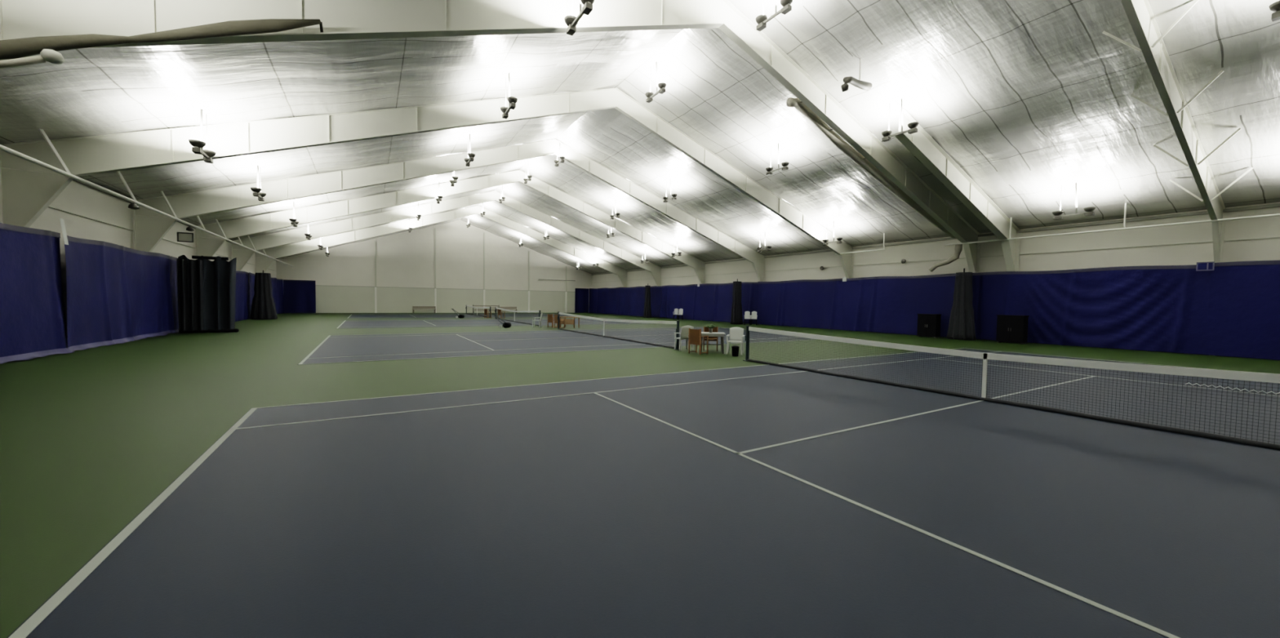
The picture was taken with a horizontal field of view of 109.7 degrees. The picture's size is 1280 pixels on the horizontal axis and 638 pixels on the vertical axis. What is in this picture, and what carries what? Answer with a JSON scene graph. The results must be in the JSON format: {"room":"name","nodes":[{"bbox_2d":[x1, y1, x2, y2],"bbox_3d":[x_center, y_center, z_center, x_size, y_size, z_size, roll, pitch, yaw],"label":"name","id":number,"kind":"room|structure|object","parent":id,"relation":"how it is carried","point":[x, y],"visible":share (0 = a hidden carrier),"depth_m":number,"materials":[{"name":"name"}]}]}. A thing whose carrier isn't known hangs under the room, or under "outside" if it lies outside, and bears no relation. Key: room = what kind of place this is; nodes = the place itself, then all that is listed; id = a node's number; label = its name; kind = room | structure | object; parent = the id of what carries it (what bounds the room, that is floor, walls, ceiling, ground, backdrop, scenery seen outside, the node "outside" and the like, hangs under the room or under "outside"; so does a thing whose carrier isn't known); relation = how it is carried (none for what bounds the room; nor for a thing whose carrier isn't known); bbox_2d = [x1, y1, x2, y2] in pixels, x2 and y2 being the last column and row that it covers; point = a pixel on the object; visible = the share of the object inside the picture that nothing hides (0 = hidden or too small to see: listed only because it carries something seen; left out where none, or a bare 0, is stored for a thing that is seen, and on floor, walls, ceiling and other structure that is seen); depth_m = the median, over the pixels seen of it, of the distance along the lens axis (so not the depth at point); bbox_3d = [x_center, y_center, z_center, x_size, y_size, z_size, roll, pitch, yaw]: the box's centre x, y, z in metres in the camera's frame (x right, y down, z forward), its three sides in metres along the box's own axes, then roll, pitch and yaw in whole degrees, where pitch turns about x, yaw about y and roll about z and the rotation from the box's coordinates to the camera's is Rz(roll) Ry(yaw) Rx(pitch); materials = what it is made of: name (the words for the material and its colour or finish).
{"room":"sports hall","nodes":[
{"label":"sports hall","id":0,"kind":"room"},
{"bbox_2d":[5,168,276,346],"bbox_3d":[-21.041,-2.122,18.091,0.100,5.900,72.800,-1,3,-31],"label":"wall","id":1,"kind":"structure","parent":0,"point":[77,197],"depth_m":16.92,"materials":[{"name":"white paint"}]},
{"bbox_2d":[48,205,275,271],"bbox_3d":[-20.950,-3.721,18.070,0.050,0.030,72.800,-1,3,-31],"label":"trim","id":2,"kind":"structure","parent":1,"relation":"attached to","point":[49,206],"depth_m":17.34,"materials":[{"name":"white metal"}]},
{"bbox_2d":[72,178,275,260],"bbox_3d":[-20.907,-4.913,18.039,0.100,0.120,72.800,-1,3,-31],"label":"trim","id":3,"kind":"structure","parent":1,"relation":"attached to","point":[73,180],"depth_m":17.42,"materials":[{"name":"grey paint"}]},
{"bbox_2d":[177,231,193,242],"bbox_3d":[-21.492,-3.856,21.343,0.570,0.450,0.145,-1,3,-31],"label":"sign","id":4,"kind":"object","parent":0,"point":[181,236],"visible":1,"depth_m":21.29,"materials":[{"name":"paint"}]},
{"bbox_2d":[275,219,591,291],"bbox_3d":[-23.502,-6.853,58.943,37.800,12.100,0.100,-1,3,-31],"label":"wall","id":5,"kind":"structure","parent":0,"point":[406,259],"depth_m":57.51,"materials":[{"name":"white paint"}]},
{"bbox_2d":[374,240,376,286],"bbox_3d":[-31.637,-6.571,53.942,0.160,5.398,0.060,-1,3,-31],"label":"trim","id":6,"kind":"structure","parent":5,"relation":"attached to","point":[375,241],"depth_m":53.92,"materials":[{"name":"white paint"}]},
{"bbox_2d":[434,227,435,288],"bbox_3d":[-26.006,-7.703,57.271,0.160,7.560,0.060,-1,3,-31],"label":"trim","id":7,"kind":"structure","parent":5,"relation":"attached to","point":[434,228],"depth_m":57.23,"materials":[{"name":"white paint"}]},
{"bbox_2d":[315,285,589,312],"bbox_3d":[-23.523,-2.353,59.049,37.800,3.100,0.058,-1,3,-31],"label":"wall","id":8,"kind":"structure","parent":5,"relation":"attached to","point":[329,299],"depth_m":57.24,"materials":[{"name":"white paint"}]},
{"bbox_2d":[374,286,377,312],"bbox_3d":[-31.676,-2.273,54.076,0.220,3.100,0.100,-1,3,-31],"label":"trim","id":9,"kind":"structure","parent":8,"relation":"attached to","point":[375,287],"depth_m":54.04,"materials":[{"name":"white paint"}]},
{"bbox_2d":[315,284,589,292],"bbox_3d":[-23.482,-3.921,58.955,37.800,0.050,0.050,-1,3,-31],"label":"trim","id":10,"kind":"structure","parent":8,"relation":"attached to","point":[316,285],"depth_m":56.79,"materials":[{"name":"grey paint"}]},
{"bbox_2d":[483,232,484,288],"bbox_3d":[-20.861,-7.752,60.358,0.160,7.560,0.060,-1,3,-31],"label":"trim","id":11,"kind":"structure","parent":5,"relation":"attached to","point":[483,233],"depth_m":60.33,"materials":[{"name":"white paint"}]},
{"bbox_2d":[528,250,529,290],"bbox_3d":[-15.645,-6.795,63.537,0.160,5.547,0.060,-1,3,-31],"label":"trim","id":12,"kind":"structure","parent":5,"relation":"attached to","point":[528,251],"depth_m":63.51,"materials":[{"name":"white paint"}]},
{"bbox_2d":[0,0,1279,274],"bbox_3d":[-4.709,-8.289,27.608,38.000,6.278,72.800,-1,3,-31],"label":"ceiling","id":13,"kind":"structure","parent":0,"point":[1030,99],"depth_m":16.61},
{"bbox_2d":[0,48,64,68],"bbox_3d":[-10.475,-3.460,6.336,3.178,1.474,0.234,-1,3,-31],"label":"pipe","id":14,"kind":"object","parent":13,"relation":"hanging from","point":[52,56],"visible":1,"depth_m":6.96,"materials":[{"name":"white metal"}]},
{"bbox_2d":[0,128,293,266],"bbox_3d":[-20.769,-4.912,20.282,0.445,1.158,68.500,-1,3,-31],"label":"pipe","id":15,"kind":"object","parent":13,"relation":"hanging from","point":[66,172],"visible":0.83,"depth_m":14.70,"materials":[{"name":"white metal"}]},
{"bbox_2d":[188,108,216,163],"bbox_3d":[-12.870,-5.471,13.267,0.370,1.441,1.364,-1,3,-31],"label":"fixture","id":16,"kind":"object","parent":13,"relation":"hanging from","point":[208,154],"visible":1,"depth_m":13.19,"materials":[{"name":"grey metal"}]},
{"bbox_2d":[194,146,209,158],"bbox_3d":[-12.878,-4.870,13.290,0.070,0.060,1.250,-1,3,-31],"label":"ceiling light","id":17,"kind":"object","parent":16,"relation":"on","point":[196,148],"depth_m":13.01,"materials":[{"name":"grey metal"}]},
{"bbox_2d":[250,164,266,201],"bbox_3d":[-16.093,-5.806,19.020,0.370,1.441,1.364,-1,3,-31],"label":"ceiling light","id":18,"kind":"object","parent":13,"relation":"hanging from","point":[257,190],"visible":0.99,"depth_m":18.93,"materials":[{"name":"grey metal"}]},
{"bbox_2d":[288,201,298,226],"bbox_3d":[-20.448,-6.231,26.658,0.370,1.441,1.364,-1,3,-31],"label":"ceiling light","id":19,"kind":"object","parent":13,"relation":"hanging from","point":[294,222],"visible":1,"depth_m":26.57,"materials":[{"name":"grey metal"}]},
{"bbox_2d":[448,171,458,186],"bbox_3d":[-11.219,-8.831,27.175,0.370,1.441,1.364,-1,3,-31],"label":"ceiling light","id":20,"kind":"object","parent":13,"relation":"hanging from","point":[455,178],"visible":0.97,"depth_m":27.10,"materials":[{"name":"grey metal"}]},
{"bbox_2d":[463,133,475,166],"bbox_3d":[-8.646,-8.628,22.892,0.370,1.441,1.364,-1,3,-31],"label":"ceiling light","id":21,"kind":"object","parent":13,"relation":"hanging from","point":[470,155],"visible":1,"depth_m":22.80,"materials":[{"name":"grey metal"}]},
{"bbox_2d":[500,72,517,119],"bbox_3d":[-4.847,-8.348,16.665,0.370,1.441,1.364,-1,3,-31],"label":"ceiling light","id":22,"kind":"object","parent":13,"relation":"hanging from","point":[512,100],"visible":1,"depth_m":16.59,"materials":[{"name":"grey metal"}]},
{"bbox_2d":[523,161,532,183],"bbox_3d":[-8.380,-10.961,33.683,0.370,1.441,1.364,-1,3,-31],"label":"ceiling light","id":23,"kind":"object","parent":13,"relation":"hanging from","point":[526,180],"visible":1,"depth_m":33.78,"materials":[{"name":"grey metal"}]},
{"bbox_2d":[554,141,565,166],"bbox_3d":[-5.140,-10.628,28.873,0.370,1.441,1.364,-1,3,-31],"label":"ceiling light","id":24,"kind":"object","parent":13,"relation":"hanging from","point":[562,157],"visible":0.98,"depth_m":28.80,"materials":[{"name":"grey metal"}]},
{"bbox_2d":[564,0,594,35],"bbox_3d":[-1.512,-8.105,11.208,0.370,1.441,1.364,-1,3,-31],"label":"fixture","id":25,"kind":"object","parent":13,"relation":"hanging from","point":[571,21],"visible":1,"depth_m":11.32,"materials":[{"name":"grey metal"}]},
{"bbox_2d":[571,1,591,26],"bbox_3d":[-1.520,-7.505,11.231,0.070,0.060,1.250,-1,3,-31],"label":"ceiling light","id":26,"kind":"object","parent":25,"relation":"on","point":[586,3],"depth_m":11.12,"materials":[{"name":"grey metal"}]},
{"bbox_2d":[644,62,666,102],"bbox_3d":[0.674,-10.169,19.194,0.370,1.441,1.364,-1,3,-31],"label":"fixture","id":27,"kind":"object","parent":13,"relation":"hanging from","point":[662,86],"visible":1,"depth_m":19.10,"materials":[{"name":"grey metal"}]},
{"bbox_2d":[649,87,664,97],"bbox_3d":[0.665,-9.569,19.217,0.070,0.060,1.250,-1,3,-31],"label":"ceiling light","id":28,"kind":"object","parent":27,"relation":"on","point":[660,88],"depth_m":19.05,"materials":[{"name":"grey metal"}]},
{"bbox_2d":[662,178,676,202],"bbox_3d":[1.964,-8.440,29.508,0.370,1.441,1.364,-1,3,-31],"label":"ceiling light","id":29,"kind":"object","parent":13,"relation":"hanging from","point":[665,198],"visible":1,"depth_m":29.42,"materials":[{"name":"grey metal"}]},
{"bbox_2d":[756,231,772,252],"bbox_3d":[9.248,-5.754,33.543,0.370,1.441,1.364,-1,3,-31],"label":"ceiling light","id":30,"kind":"object","parent":13,"relation":"hanging from","point":[769,247],"visible":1,"depth_m":33.45,"materials":[{"name":"grey metal"}]},
{"bbox_2d":[755,0,792,31],"bbox_3d":[4.094,-9.861,13.791,0.370,1.441,1.364,-1,3,-31],"label":"fixture","id":31,"kind":"object","parent":13,"relation":"hanging from","point":[762,20],"visible":1,"depth_m":13.74,"materials":[{"name":"grey metal"}]},
{"bbox_2d":[763,4,790,23],"bbox_3d":[4.086,-9.261,13.815,0.070,0.060,1.250,-1,3,-31],"label":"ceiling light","id":32,"kind":"object","parent":31,"relation":"on","point":[784,6],"depth_m":13.67,"materials":[{"name":"grey metal"}]},
{"bbox_2d":[765,142,789,175],"bbox_3d":[6.781,-7.958,22.267,0.370,1.441,1.364,-1,3,-31],"label":"fixture","id":33,"kind":"object","parent":13,"relation":"hanging from","point":[784,165],"visible":1,"depth_m":22.18,"materials":[{"name":"grey metal"}]},
{"bbox_2d":[768,165,786,172],"bbox_3d":[6.773,-7.358,22.290,0.070,0.060,1.250,-1,3,-31],"label":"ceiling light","id":34,"kind":"object","parent":33,"relation":"on","point":[784,168],"depth_m":22.18,"materials":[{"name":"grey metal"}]},
{"bbox_2d":[822,221,842,244],"bbox_3d":[12.266,-5.490,28.714,0.370,1.441,1.364,-1,3,-31],"label":"ceiling light","id":35,"kind":"object","parent":13,"relation":"hanging from","point":[838,239],"visible":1,"depth_m":28.62,"materials":[{"name":"grey metal"}]},
{"bbox_2d":[840,59,872,92],"bbox_3d":[7.610,-8.527,15.849,1.504,1.362,0.260,-1,3,-31],"label":"uplight","id":36,"kind":"object","parent":13,"relation":"hanging from","point":[863,85],"visible":1,"depth_m":15.77,"materials":[{"name":"grey metal"}]},
{"bbox_2d":[835,232,885,254],"bbox_3d":[14.410,-4.918,29.620,0.080,1.096,3.500,-1,3,-31],"label":"pipe","id":37,"kind":"object","parent":13,"relation":"hanging from","point":[883,233],"visible":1,"depth_m":28.93,"materials":[{"name":"white metal"}]},
{"bbox_2d":[881,97,919,142],"bbox_3d":[9.928,-7.684,17.223,0.370,1.441,1.364,-1,3,-31],"label":"fixture","id":38,"kind":"object","parent":13,"relation":"hanging from","point":[912,126],"visible":1,"depth_m":17.14,"materials":[{"name":"grey metal"}]},
{"bbox_2d":[883,127,916,137],"bbox_3d":[9.919,-7.084,17.247,0.070,0.060,1.250,-1,3,-31],"label":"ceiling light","id":39,"kind":"object","parent":38,"relation":"on","point":[911,129],"depth_m":17.16,"materials":[{"name":"grey metal"}]},
{"bbox_2d":[1052,182,1096,219],"bbox_3d":[18.242,-4.993,18.959,0.370,1.441,1.364,-1,3,-31],"label":"fixture","id":40,"kind":"object","parent":13,"relation":"hanging from","point":[1056,214],"visible":1,"depth_m":18.88,"materials":[{"name":"grey metal"}]},
{"bbox_2d":[1053,211,1093,216],"bbox_3d":[18.233,-4.393,18.982,0.070,0.060,1.250,-1,3,-31],"label":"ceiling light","id":41,"kind":"object","parent":40,"relation":"on","point":[1088,212],"depth_m":18.87,"materials":[{"name":"grey metal"}]},
{"bbox_2d":[944,203,1279,245],"bbox_3d":[21.948,-4.283,17.074,0.085,1.176,19.000,-1,3,-31],"label":"pipe","id":42,"kind":"object","parent":13,"relation":"hanging from","point":[1125,207],"visible":1,"depth_m":19.21,"materials":[{"name":"white metal"}]},
{"bbox_2d":[928,244,962,271],"bbox_3d":[17.180,-3.447,25.379,0.378,1.512,1.682,-1,3,-31],"label":"duct","id":43,"kind":"object","parent":42,"relation":"attached to","point":[958,247],"visible":0.98,"depth_m":25.00,"materials":[{"name":"grey fabric"}]},
{"bbox_2d":[1268,0,1279,22],"bbox_3d":[14.447,-7.352,9.504,0.370,1.441,1.364,-1,3,-31],"label":"ceiling light","id":44,"kind":"object","parent":13,"relation":"hanging from","point":[1275,7],"visible":1,"depth_m":9.98,"materials":[{"name":"grey metal"}]},
{"bbox_2d":[0,312,1279,637],"bbox_3d":[-4.836,0.773,27.962,38.200,0.200,73.200,-1,3,-31],"label":"floor","id":45,"kind":"structure","parent":0,"point":[89,437],"depth_m":9.28,"materials":[{"name":"green paint"}]},
{"bbox_2d":[0,222,74,364],"bbox_3d":[-15.326,-0.622,10.107,0.419,3.654,9.080,-1,3,-31],"label":"curtain","id":46,"kind":"object","parent":45,"relation":"on","point":[33,324],"visible":1,"depth_m":12.50,"materials":[{"name":"blue fabric"}]},
{"bbox_2d":[59,217,68,244],"bbox_3d":[-16.991,-2.574,13.310,0.050,0.750,0.280,-1,3,-31],"label":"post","id":47,"kind":"object","parent":46,"relation":"hanging from","point":[62,222],"visible":1,"depth_m":13.31,"materials":[{"name":"white plastic"}]},
{"bbox_2d":[63,235,178,351],"bbox_3d":[-19.937,-0.986,17.827,0.318,3.657,9.280,-1,3,-31],"label":"curtain","id":48,"kind":"object","parent":45,"relation":"on","point":[116,294],"visible":1,"depth_m":16.55,"materials":[{"name":"blue fabric"}]},
{"bbox_2d":[175,257,177,319],"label":"curtain","id":49,"kind":"object","parent":45,"relation":"on","point":[175,257],"depth_m":22.21,"materials":[{"name":"blue fabric"}]},
{"bbox_2d":[176,254,239,333],"bbox_3d":[-21.191,-1.215,22.191,2.212,3.755,0.879,-1,3,-31],"label":"curtain","id":50,"kind":"object","parent":45,"relation":"on","point":[206,288],"visible":1,"depth_m":22.09,"materials":[{"name":"black fabric"}]},
{"bbox_2d":[235,270,249,321],"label":"curtain","id":51,"kind":"object","parent":45,"relation":"on","point":[242,300],"depth_m":33.48,"materials":[{"name":"blue fabric"}]},
{"bbox_2d":[248,271,255,317],"bbox_3d":[-32.571,-1.985,38.795,0.254,3.650,8.280,-1,3,-31],"label":"curtain","id":52,"kind":"object","parent":45,"relation":"on","point":[251,276],"visible":0.15,"depth_m":35.80,"materials":[{"name":"blue fabric"}]},
{"bbox_2d":[249,270,277,319],"bbox_3d":[-29.835,-1.917,35.730,1.642,3.870,1.661,-1,3,-31],"label":"net","id":53,"kind":"object","parent":45,"relation":"on","point":[263,307],"visible":1,"depth_m":35.38,"materials":[{"name":"black fabric"}]},
{"bbox_2d":[271,277,284,314],"bbox_3d":[-36.869,-2.317,45.770,0.264,3.650,8.480,0,3,-30],"label":"curtain","id":54,"kind":"object","parent":45,"relation":"on","point":[277,284],"visible":0.75,"depth_m":47.05,"materials":[{"name":"blue fabric"}]},
{"bbox_2d":[283,279,315,312],"bbox_3d":[-37.785,-2.489,50.104,2.860,3.630,0.119,-1,3,-31],"label":"curtain","id":55,"kind":"object","parent":45,"relation":"on","point":[300,295],"visible":0.97,"depth_m":50.08,"materials":[{"name":"blue fabric"}]},
{"bbox_2d":[412,306,435,312],"bbox_3d":[-26.833,-1.160,56.130,2.600,0.850,0.465,-1,3,-31],"label":"bench","id":56,"kind":"object","parent":45,"relation":"on","point":[413,307],"visible":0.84,"depth_m":56.26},
{"bbox_2d":[0,88,853,330],"bbox_3d":[-1.252,-5.048,21.899,37.646,12.014,0.200,-1,3,-31],"label":"roof frame","id":57,"kind":"object","parent":45,"relation":"on","point":[24,195],"visible":0.75,"depth_m":15.56,"materials":[{"name":"paint"}]},
{"bbox_2d":[255,205,627,287],"bbox_3d":[-17.818,-6.356,49.480,37.646,12.014,0.200,-1,3,-31],"label":"roof frame","id":58,"kind":"object","parent":45,"relation":"on","point":[263,262],"visible":0.79,"depth_m":46.17,"materials":[{"name":"paint"}]},
{"bbox_2d":[231,190,661,317],"bbox_3d":[-13.702,-6.031,42.628,37.646,12.014,0.200,-1,3,-31],"label":"roof frame","id":59,"kind":"object","parent":45,"relation":"on","point":[242,255],"visible":0.75,"depth_m":38.99,"materials":[{"name":"paint"}]},
{"bbox_2d":[133,139,764,281],"bbox_3d":[-5.471,-5.381,28.923,37.646,12.014,0.200,-1,3,-31],"label":"roof frame","id":60,"kind":"object","parent":45,"relation":"on","point":[149,230],"visible":0.77,"depth_m":23.84,"materials":[{"name":"paint"}]},
{"bbox_2d":[195,169,705,284],"bbox_3d":[-9.586,-5.706,35.776,37.646,12.014,0.200,-1,3,-31],"label":"roof frame","id":61,"kind":"object","parent":45,"relation":"on","point":[208,246],"visible":0.82,"depth_m":31.59,"materials":[{"name":"paint"}]},
{"bbox_2d":[346,313,592,318],"bbox_3d":[-18.018,-0.371,49.878,23.770,0.008,10.970,-1,3,-31],"label":"court","id":62,"kind":"object","parent":45,"relation":"on","point":[452,315],"visible":0.73,"depth_m":47.41,"materials":[{"name":"blue paint"}]},
{"bbox_2d":[465,304,491,317],"bbox_3d":[-18.010,-0.915,49.856,0.180,1.133,12.980,-1,3,-31],"label":"net","id":63,"kind":"object","parent":62,"relation":"on","point":[474,310],"visible":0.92,"depth_m":49.37,"materials":[{"name":"black"}]},
{"bbox_2d":[336,318,643,328],"bbox_3d":[-10.300,0.239,37.029,23.770,0.008,10.970,-1,3,-31],"label":"court","id":64,"kind":"object","parent":45,"relation":"on","point":[415,322],"visible":0.82,"depth_m":34.05,"materials":[{"name":"blue paint"}]},
{"bbox_2d":[494,306,540,325],"bbox_3d":[-10.293,-0.306,37.008,0.180,1.133,12.980,-1,3,-31],"label":"net","id":65,"kind":"object","parent":64,"relation":"on","point":[504,309],"visible":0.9,"depth_m":35.67,"materials":[{"name":"black fabric"}]},
{"bbox_2d":[0,0,980,272],"bbox_3d":[2.658,-4.739,15.390,37.646,12.014,0.280,-1,3,-31],"label":"roof frame","id":66,"kind":"object","parent":45,"relation":"on","point":[341,20],"visible":0.84,"depth_m":10.97,"materials":[{"name":"paint"}]},
{"bbox_2d":[0,18,323,59],"bbox_3d":[-9.274,-4.844,7.900,6.118,2.610,0.516,-1,3,-31],"label":"duct","id":67,"kind":"object","parent":66,"relation":"hanging from","point":[10,49],"visible":0.98,"depth_m":8.05,"materials":[{"name":"white metal"}]},
{"bbox_2d":[786,97,955,238],"bbox_3d":[11.634,-6.464,21.127,13.390,4.692,0.707,-1,3,-31],"label":"net","id":68,"kind":"object","parent":66,"relation":"hanging from","point":[796,103],"visible":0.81,"depth_m":19.97,"materials":[{"name":"grey fabric"}]},
{"bbox_2d":[491,313,511,328],"bbox_3d":[-8.999,0.127,29.205,1.138,0.878,0.660,1,2,9],"label":"roller","id":69,"kind":"object","parent":45,"relation":"on","point":[504,324],"visible":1,"depth_m":28.97,"materials":[{"name":"black plastic"}]},
{"bbox_2d":[547,313,557,327],"bbox_3d":[-5.859,0.119,30.234,0.555,0.900,0.465,3,3,44],"label":"folding chair","id":70,"kind":"object","parent":45,"relation":"on","point":[550,319],"visible":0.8,"depth_m":30.06,"materials":[{"name":"brown wood"}]},
{"bbox_2d":[297,326,818,364],"bbox_3d":[-1.837,0.907,22.939,23.770,0.008,10.970,-1,3,-31],"label":"court","id":71,"kind":"object","parent":45,"relation":"on","point":[366,347],"visible":0.76,"depth_m":18.84,"materials":[{"name":"blue paint"}]},
{"bbox_2d":[557,311,679,349],"bbox_3d":[-1.830,0.363,22.918,0.180,1.133,12.980,-1,3,-31],"label":"net","id":72,"kind":"object","parent":71,"relation":"on","point":[677,322],"visible":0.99,"depth_m":20.86,"materials":[{"name":"black fabric"}]},
{"bbox_2d":[554,314,564,328],"bbox_3d":[-5.258,0.159,29.429,0.555,0.900,0.465,3,3,44],"label":"folding chair","id":73,"kind":"object","parent":45,"relation":"on","point":[555,315],"visible":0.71,"depth_m":29.33,"materials":[{"name":"brown wood"}]},
{"bbox_2d":[560,315,579,328],"bbox_3d":[-4.761,0.212,30.549,1.300,0.720,0.600,2,3,29],"label":"wood table","id":74,"kind":"object","parent":45,"relation":"on","point":[568,322],"visible":0.58,"depth_m":30.33,"materials":[{"name":"brown wood"}]},
{"bbox_2d":[574,288,588,312],"bbox_3d":[-8.694,-2.763,67.565,2.200,3.630,0.120,-1,3,-31],"label":"curtain","id":75,"kind":"object","parent":45,"relation":"on","point":[581,304],"visible":1,"depth_m":67.53,"materials":[{"name":"blue fabric"}]},
{"bbox_2d":[588,285,656,316],"bbox_3d":[-2.918,-2.402,60.135,0.222,3.650,18.560,-1,3,-31],"label":"curtain","id":76,"kind":"object","parent":45,"relation":"on","point":[621,300],"visible":0.94,"depth_m":59.41,"materials":[{"name":"blue fabric"}]},
{"bbox_2d":[6,347,1279,637],"bbox_3d":[6.677,1.579,8.764,23.770,0.008,10.970,-1,3,-31],"label":"court","id":77,"kind":"object","parent":45,"relation":"on","point":[766,500],"visible":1,"depth_m":3.83,"materials":[{"name":"blue paint"}]},
{"bbox_2d":[742,325,1279,449],"bbox_3d":[6.685,1.035,8.742,0.180,1.133,12.980,-1,3,-31],"label":"net","id":78,"kind":"object","parent":77,"relation":"on","point":[1191,371],"visible":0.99,"depth_m":7.79,"materials":[{"name":"black fabric"}]},
{"bbox_2d":[643,283,651,317],"bbox_3d":[0.885,-2.114,51.809,0.982,3.870,0.982,-1,3,-31],"label":"curtain","id":79,"kind":"object","parent":45,"relation":"on","point":[647,310],"visible":1,"depth_m":51.56,"materials":[{"name":"black fabric"}]},
{"bbox_2d":[655,284,698,319],"bbox_3d":[3.935,-1.867,48.866,0.192,3.650,8.160,-1,3,-31],"label":"curtain","id":80,"kind":"object","parent":45,"relation":"on","point":[668,297],"visible":0.99,"depth_m":48.70,"materials":[{"name":"blue fabric"}]},
{"bbox_2d":[674,324,693,350],"bbox_3d":[1.686,0.708,17.179,0.600,0.958,0.622,0,2,-21],"label":"patio chair","id":81,"kind":"object","parent":45,"relation":"on","point":[684,332],"visible":0.75,"depth_m":16.93,"materials":[{"name":"white plastic"}]},
{"bbox_2d":[688,328,708,354],"bbox_3d":[2.078,0.784,16.050,0.465,0.900,0.555,-1,3,-43],"label":"chair","id":82,"kind":"object","parent":45,"relation":"on","point":[695,335],"visible":1,"depth_m":15.91,"materials":[{"name":"brown wood"}]},
{"bbox_2d":[702,325,717,351],"bbox_3d":[2.701,0.746,17.254,0.555,0.900,0.465,1,2,9],"label":"chair","id":83,"kind":"object","parent":45,"relation":"on","point":[705,328],"visible":0.67,"depth_m":17.45,"materials":[{"name":"brown wood"}]},
{"bbox_2d":[701,331,725,353],"bbox_3d":[2.620,0.865,16.474,0.920,0.724,0.620,1,2,5],"label":"patio table","id":84,"kind":"object","parent":45,"relation":"on","point":[709,334],"visible":0.69,"depth_m":16.20,"materials":[{"name":"white plastic"}]},
{"bbox_2d":[697,281,759,324],"bbox_3d":[7.984,-1.541,41.973,0.209,3.650,8.160,-1,3,-31],"label":"curtain","id":85,"kind":"object","parent":45,"relation":"on","point":[715,300],"visible":0.8,"depth_m":42.32,"materials":[{"name":"blue fabric"}]},
{"bbox_2d":[725,326,744,355],"bbox_3d":[3.410,0.774,16.109,0.600,0.958,0.622,2,2,19],"label":"patio chair","id":86,"kind":"object","parent":45,"relation":"on","point":[736,335],"visible":1,"depth_m":16.28,"materials":[{"name":"white plastic"}]},
{"bbox_2d":[731,345,739,355],"bbox_3d":[3.269,1.093,15.473,0.270,0.360,0.270,-1,3,-31],"label":"waste bin","id":87,"kind":"object","parent":45,"relation":"on","point":[735,348],"visible":1,"depth_m":15.38,"materials":[{"name":"black plastic"}]},
{"bbox_2d":[730,278,742,324],"bbox_3d":[8.332,-1.500,38.744,1.078,3.870,1.073,-1,3,-31],"label":"net","id":88,"kind":"object","parent":45,"relation":"on","point":[736,306],"visible":1,"depth_m":38.44,"materials":[{"name":"black fabric"}]},
{"bbox_2d":[756,278,844,329],"bbox_3d":[12.216,-1.213,35.074,0.244,3.650,8.360,-1,3,-31],"label":"curtain","id":89,"kind":"object","parent":45,"relation":"on","point":[802,303],"visible":1,"depth_m":34.59,"materials":[{"name":"blue fabric"}]},
{"bbox_2d":[842,272,979,338],"bbox_3d":[16.314,-0.883,28.095,0.223,3.650,8.160,-1,3,-31],"label":"curtain","id":90,"kind":"object","parent":45,"relation":"on","point":[878,304],"visible":0.87,"depth_m":28.35,"materials":[{"name":"blue fabric"}]},
{"bbox_2d":[916,313,942,337],"bbox_3d":[16.603,0.381,25.935,0.578,1.340,1.060,-1,3,-31],"label":"storage cabinet","id":91,"kind":"object","parent":45,"relation":"on","point":[928,324],"visible":0.99,"depth_m":25.69,"materials":[{"name":"black plastic"}]},
{"bbox_2d":[895,108,1020,271],"bbox_3d":[14.909,-3.506,20.764,11.128,9.474,0.340,-1,3,-31],"label":"roof frame","id":92,"kind":"object","parent":45,"relation":"on","point":[920,144],"visible":0.77,"depth_m":20.39,"materials":[{"name":"paint"}]},
{"bbox_2d":[946,268,976,340],"bbox_3d":[17.616,-0.820,24.646,0.994,3.870,1.427,-1,3,-31],"label":"curtain","id":93,"kind":"object","parent":45,"relation":"on","point":[962,322],"visible":1,"depth_m":24.36,"materials":[{"name":"black fabric"}]},
{"bbox_2d":[995,314,1029,343],"bbox_3d":[18.653,0.509,22.619,0.578,1.400,1.160,-1,3,-31],"label":"storage cabinet","id":94,"kind":"object","parent":45,"relation":"on","point":[1010,328],"visible":0.99,"depth_m":22.38,"materials":[{"name":"black plastic"}]},
{"bbox_2d":[977,264,1210,354],"bbox_3d":[20.517,-0.558,21.266,0.277,3.650,8.210,-1,3,-31],"label":"curtain","id":95,"kind":"object","parent":45,"relation":"on","point":[1149,308],"visible":0.94,"depth_m":20.36,"materials":[{"name":"blue fabric"}]},
{"bbox_2d":[1195,261,1214,271],"bbox_3d":[22.275,-2.072,17.772,0.043,0.342,0.445,-1,3,-31],"label":"sign","id":96,"kind":"object","parent":95,"relation":"attached to","point":[1201,266],"visible":1,"depth_m":17.77,"materials":[{"name":"blue plastic"}]},
{"bbox_2d":[1102,0,1253,262],"bbox_3d":[6.980,-4.398,8.195,37.646,12.014,1.920,-1,3,-31],"label":"roof frame","id":97,"kind":"object","parent":45,"relation":"on","point":[1140,14],"visible":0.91,"depth_m":13.62,"materials":[{"name":"paint"}]},
{"bbox_2d":[1205,260,1279,359],"bbox_3d":[25.500,-0.158,12.824,0.207,3.650,11.730,-1,3,-31],"label":"curtain","id":98,"kind":"object","parent":45,"relation":"on","point":[1243,321],"visible":1,"depth_m":17.10,"materials":[{"name":"blue fabric"}]},
{"bbox_2d":[591,201,1279,288],"bbox_3d":[11.455,-2.428,37.595,0.100,5.900,72.800,-1,3,-31],"label":"wall","id":99,"kind":"structure","parent":0,"point":[1262,249],"depth_m":22.48,"materials":[{"name":"white paint"}]},
{"bbox_2d":[591,203,1279,275],"bbox_3d":[11.399,-5.217,37.429,0.100,0.120,72.800,-1,3,-31],"label":"trim","id":100,"kind":"structure","parent":99,"relation":"attached to","point":[1275,205],"depth_m":21.93,"materials":[{"name":"grey paint"}]},
{"bbox_2d":[599,236,1279,282],"bbox_3d":[11.408,-4.026,37.491,0.050,0.030,72.800,-1,3,-31],"label":"trim","id":101,"kind":"structure","parent":99,"relation":"attached to","point":[1272,237],"depth_m":22.18,"materials":[{"name":"white metal"}]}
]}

